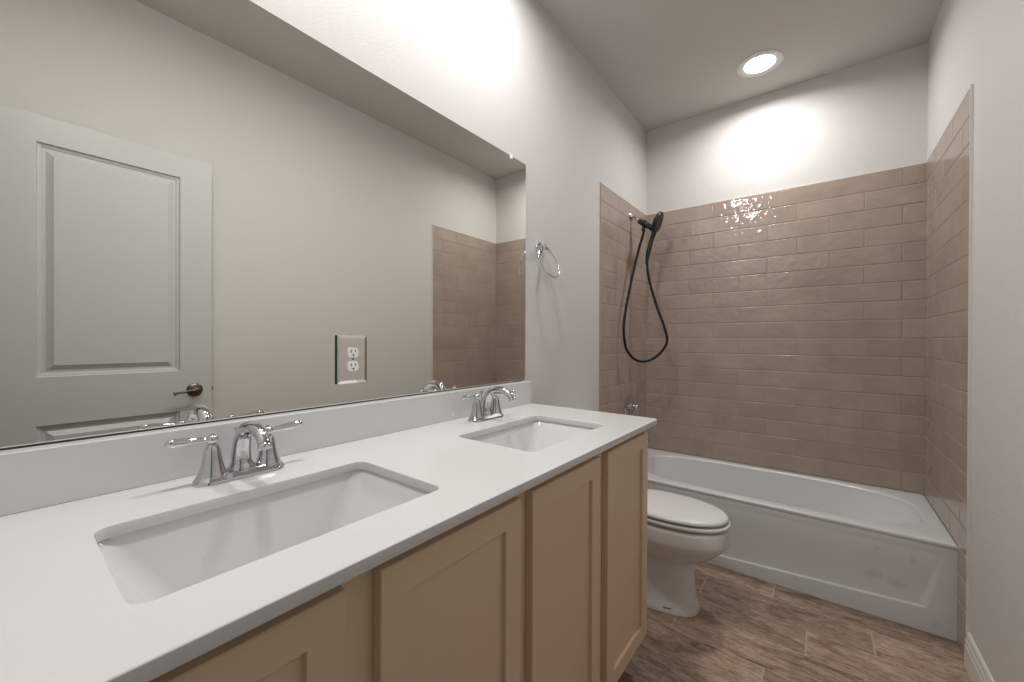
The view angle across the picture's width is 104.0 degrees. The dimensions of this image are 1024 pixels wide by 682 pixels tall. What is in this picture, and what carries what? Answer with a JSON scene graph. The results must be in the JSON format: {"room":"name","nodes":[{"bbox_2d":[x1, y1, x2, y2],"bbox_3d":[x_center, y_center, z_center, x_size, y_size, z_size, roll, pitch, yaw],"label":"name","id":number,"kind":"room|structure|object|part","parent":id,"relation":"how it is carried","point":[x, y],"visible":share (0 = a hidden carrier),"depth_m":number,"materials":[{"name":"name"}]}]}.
{"room":"bathroom","nodes":[
{"label":"bathroom","id":0,"kind":"room"},
{"bbox_2d":[250,0,646,416],"bbox_3d":[0.012,-0.175,1.869,0.127,2.884,3.428,0,0,38],"label":"wall","id":1,"kind":"structure","parent":0,"point":[505,72],"depth_m":1.98,"materials":[{"name":"grey paint"}]},
{"bbox_2d":[0,0,525,450],"bbox_3d":[-0.427,-0.316,1.202,0.008,0.996,1.593,0,0,38],"label":"wall mirror","id":2,"kind":"object","parent":1,"relation":"attached to","point":[198,197],"visible":1,"depth_m":0.90,"materials":[{"name":"silver mirror"}]},
{"bbox_2d":[336,335,366,383],"bbox_3d":[-0.460,0.052,1.152,0.011,0.138,0.092,0,0,38],"label":"electrical outlet","id":3,"kind":"object","parent":2,"relation":"attached to","point":[351,350],"visible":1,"depth_m":1.15,"materials":[{"name":"white plastic"}]},
{"bbox_2d":[347,361,358,370],"bbox_3d":[-0.457,0.072,1.150,0.003,0.028,0.033,0,0,38],"label":"receptacle","id":4,"kind":"object","parent":3,"relation":"attached to","point":[351,365],"depth_m":1.15,"materials":[{"name":"grey plastic"}]},
{"bbox_2d":[347,348,358,356],"bbox_3d":[-0.457,0.033,1.150,0.003,0.028,0.033,0,0,38],"label":"receptacle","id":5,"kind":"object","parent":3,"relation":"attached to","point":[351,352],"depth_m":1.15,"materials":[{"name":"grey plastic"}]},
{"bbox_2d":[0,381,530,516],"bbox_3d":[-0.416,0.232,1.195,0.040,0.100,1.596,0,0,38],"label":"backsplash","id":6,"kind":"structure","parent":1,"relation":"attached to","point":[34,477],"depth_m":0.81,"materials":[{"name":"white stone"}]},
{"bbox_2d":[535,242,559,277],"bbox_3d":[0.165,-0.386,1.897,0.090,0.180,0.169,0,0,38],"label":"towel ring","id":7,"kind":"object","parent":1,"relation":"attached to","point":[539,247],"visible":1,"depth_m":1.90,"materials":[{"name":"silver metal"}]},
{"bbox_3d":[0.148,-0.447,1.910,0.048,0.058,0.058,0,0,38],"label":"mounting post","id":8,"kind":"part","parent":7,"relation":"part of","materials":[{"name":"silver metal"}]},
{"bbox_3d":[0.786,-0.075,2.769,0.006,1.789,0.804,0,0,38],"label":"tile panel","id":9,"kind":"part","parent":1,"relation":"part of","materials":[{"name":"beige tile"}]},
{"bbox_2d":[624,394,638,415],"bbox_3d":[0.855,0.463,2.798,0.073,0.172,0.170,0,0,38],"label":"shower valve","id":10,"kind":"object","parent":1,"relation":"attached to","point":[629,407],"visible":0.84,"depth_m":2.78,"materials":[{"name":"silver metal"}]},
{"bbox_3d":[0.869,0.494,2.787,0.038,0.110,0.046,0,0,38],"label":"lever","id":11,"kind":"part","parent":10,"relation":"part of","materials":[{"name":"silver metal"}]},
{"bbox_2d":[622,211,667,362],"bbox_3d":[0.879,-0.382,2.749,0.322,1.054,0.213,0,0,-6],"label":"handheld shower","id":12,"kind":"object","parent":1,"relation":"attached to","point":[655,226],"visible":1,"depth_m":2.71,"materials":[{"name":"black metal"}]},
{"bbox_2d":[536,0,942,131],"bbox_3d":[0.665,-1.663,1.362,1.764,0.100,3.428,0,0,38],"label":"ceiling","id":13,"kind":"structure","parent":0,"point":[668,62],"depth_m":2.14,"materials":[{"name":"grey paint"}]},
{"bbox_2d":[736,49,783,77],"bbox_3d":[1.442,-1.609,2.326,0.238,0.009,0.238,0,0,38],"label":"recessed light","id":14,"kind":"object","parent":13,"relation":"in","point":[762,62],"visible":1,"depth_m":2.32,"materials":[{"name":"white paint"}]},
{"bbox_2d":[645,43,927,495],"bbox_3d":[1.671,-0.172,2.671,1.524,2.884,0.127,0,0,38],"label":"wall","id":15,"kind":"structure","parent":0,"point":[787,260],"depth_m":2.49,"materials":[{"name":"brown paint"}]},
{"bbox_2d":[617,562,970,681],"bbox_3d":[0.307,1.246,0.925,1.644,0.050,4.438,0,0,38],"label":"floor","id":16,"kind":"structure","parent":0,"point":[746,628],"depth_m":1.61,"materials":[{"name":"brown wood"}]},
{"bbox_2d":[149,431,647,681],"bbox_3d":[-0.208,0.761,1.026,0.572,0.914,1.582,0,0,38],"label":"vanity cabinet","id":17,"kind":"object","parent":16,"relation":"on","point":[547,583],"visible":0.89,"depth_m":0.81,"materials":[{"name":"beige paint"}]},
{"bbox_3d":[-0.338,0.705,0.409,0.020,0.741,0.343,0,0,38],"label":"door","id":18,"kind":"part","parent":17,"relation":"part of","materials":[{"name":"beige paint"}]},
{"bbox_2d":[0,381,656,681],"bbox_3d":[-0.192,0.243,1.021,0.606,0.120,1.596,0,0,38],"label":"countertop","id":19,"kind":"structure","parent":17,"relation":"on","point":[65,616],"depth_m":0.66,"materials":[{"name":"white stone"}]},
{"bbox_2d":[164,420,302,486],"bbox_3d":[-0.563,0.221,0.843,0.188,0.122,0.188,0,0,-5],"label":"centerset faucet","id":20,"kind":"object","parent":19,"relation":"on","point":[212,471],"visible":1,"depth_m":0.81,"materials":[{"name":"silver metal"}]},
{"bbox_3d":[-0.621,0.198,0.777,0.021,0.027,0.085,0,0,38],"label":"lever","id":21,"kind":"part","parent":20,"relation":"part of","materials":[{"name":"silver metal"}]},
{"bbox_3d":[-0.602,0.238,0.802,0.050,0.064,0.050,0,0,38],"label":"handle","id":22,"kind":"part","parent":20,"relation":"part of","materials":[{"name":"silver metal"}]},
{"bbox_3d":[-0.571,0.274,0.843,0.059,0.016,0.166,0,0,38],"label":"plate","id":23,"kind":"part","parent":20,"relation":"part of","materials":[{"name":"silver metal"}]},
{"bbox_3d":[-0.530,0.216,0.811,0.151,0.110,0.049,0,0,38],"label":"spout","id":24,"kind":"part","parent":20,"relation":"part of","materials":[{"name":"silver metal"}]},
{"bbox_3d":[-0.539,0.238,0.883,0.050,0.064,0.050,0,0,38],"label":"handle","id":25,"kind":"part","parent":20,"relation":"part of","materials":[{"name":"silver metal"}]},
{"bbox_3d":[-0.520,0.198,0.908,0.021,0.027,0.085,0,0,38],"label":"lever","id":26,"kind":"part","parent":20,"relation":"part of","materials":[{"name":"silver metal"}]},
{"bbox_2d":[97,470,429,603],"bbox_3d":[-0.382,0.383,0.687,0.318,0.157,0.480,0,0,38],"label":"undermount sink","id":27,"kind":"object","parent":19,"relation":"in","point":[152,563],"visible":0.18,"depth_m":0.74,"materials":[{"name":"white ceramic"}]},
{"bbox_2d":[461,386,515,421],"bbox_3d":[-0.081,0.221,1.444,0.187,0.122,0.169,0,0,-1],"label":"centerset faucet","id":28,"kind":"object","parent":19,"relation":"on","point":[489,408],"visible":1,"depth_m":1.42,"materials":[{"name":"silver metal"}]},
{"bbox_3d":[-0.144,0.198,1.392,0.021,0.027,0.085,0,0,38],"label":"lever","id":29,"kind":"part","parent":28,"relation":"part of","materials":[{"name":"silver metal"}]},
{"bbox_3d":[-0.125,0.238,1.417,0.050,0.064,0.050,0,0,38],"label":"handle","id":30,"kind":"part","parent":28,"relation":"part of","materials":[{"name":"silver metal"}]},
{"bbox_3d":[-0.094,0.274,1.457,0.059,0.016,0.166,0,0,38],"label":"plate","id":31,"kind":"part","parent":28,"relation":"part of","materials":[{"name":"silver metal"}]},
{"bbox_3d":[-0.063,0.238,1.498,0.050,0.064,0.050,0,0,38],"label":"handle","id":32,"kind":"part","parent":28,"relation":"part of","materials":[{"name":"silver metal"}]},
{"bbox_3d":[-0.053,0.215,1.426,0.151,0.110,0.049,0,0,38],"label":"spout","id":33,"kind":"part","parent":28,"relation":"part of","materials":[{"name":"silver metal"}]},
{"bbox_2d":[469,420,593,451],"bbox_3d":[0.075,0.383,1.276,0.318,0.157,0.468,0,0,38],"label":"undermount sink","id":34,"kind":"object","parent":19,"relation":"in","point":[537,435],"visible":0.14,"depth_m":1.45,"materials":[{"name":"white ceramic"}]},
{"bbox_3d":[-0.094,0.705,0.723,0.020,0.741,0.343,0,0,38],"label":"door","id":35,"kind":"part","parent":17,"relation":"part of","materials":[{"name":"beige paint"}]},
{"bbox_3d":[-0.007,0.707,0.870,0.020,0.802,1.582,0,0,38],"label":"frame","id":36,"kind":"part","parent":17,"relation":"part of","materials":[{"name":"beige paint"}]},
{"bbox_3d":[0.142,0.705,1.028,0.020,0.741,0.343,0,0,38],"label":"door","id":37,"kind":"part","parent":17,"relation":"part of","materials":[{"name":"beige paint"}]},
{"bbox_3d":[0.385,0.705,1.341,0.020,0.741,0.344,0,0,38],"label":"door","id":38,"kind":"part","parent":17,"relation":"part of","materials":[{"name":"beige paint"}]},
{"bbox_2d":[647,489,730,616],"bbox_3d":[0.640,0.834,1.956,0.762,0.766,0.426,0,0,38],"label":"toilet","id":39,"kind":"object","parent":16,"relation":"on","point":[683,532],"visible":0.48,"depth_m":1.77,"materials":[{"name":"white ceramic"}]},
{"bbox_3d":[0.741,0.771,1.877,0.489,0.026,0.326,0,0,38],"label":"lid","id":40,"kind":"part","parent":39,"relation":"part of","materials":[{"name":"white plastic"}]},
{"bbox_3d":[0.748,0.800,1.871,0.487,0.015,0.334,0,0,38],"label":"seat","id":41,"kind":"part","parent":39,"relation":"part of","materials":[{"name":"white plastic"}]},
{"bbox_2d":[647,448,957,640],"bbox_3d":[1.420,1.023,2.358,1.520,0.392,0.686,0,0,38],"label":"bathtub","id":42,"kind":"object","parent":16,"relation":"on","point":[885,553],"visible":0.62,"depth_m":1.95,"materials":[{"name":"ceramic"}]},
{"bbox_2d":[648,448,957,549],"bbox_3d":[1.420,0.988,2.358,1.520,0.322,0.686,0,0,38],"label":"basin","id":43,"kind":"object","parent":42,"relation":"in","point":[765,508],"depth_m":2.13,"materials":[{"name":"ceramic"}]},
{"bbox_2d":[924,0,1023,681],"bbox_3d":[1.305,-0.167,0.866,0.128,2.884,3.428,0,0,38],"label":"wall","id":44,"kind":"structure","parent":0,"point":[974,379],"depth_m":1.44,"materials":[{"name":"grey paint"}]},
{"bbox_3d":[1.978,-0.067,1.831,0.006,1.789,0.825,0,0,38],"label":"tile panel","id":45,"kind":"part","parent":44,"relation":"part of","materials":[{"name":"beige tile"}]},
{"bbox_3d":[1.764,1.025,1.564,0.006,0.394,0.139,0,0,38],"label":"tile leg","id":46,"kind":"part","parent":44,"relation":"part of","materials":[{"name":"beige tile"}]},
{"bbox_2d":[964,632,994,681],"bbox_3d":[1.028,1.159,0.622,0.013,0.130,2.242,0,0,38],"label":"baseboard","id":47,"kind":"structure","parent":44,"relation":"attached to","point":[977,670],"depth_m":1.42,"materials":[{"name":"white paint"}]}
]}

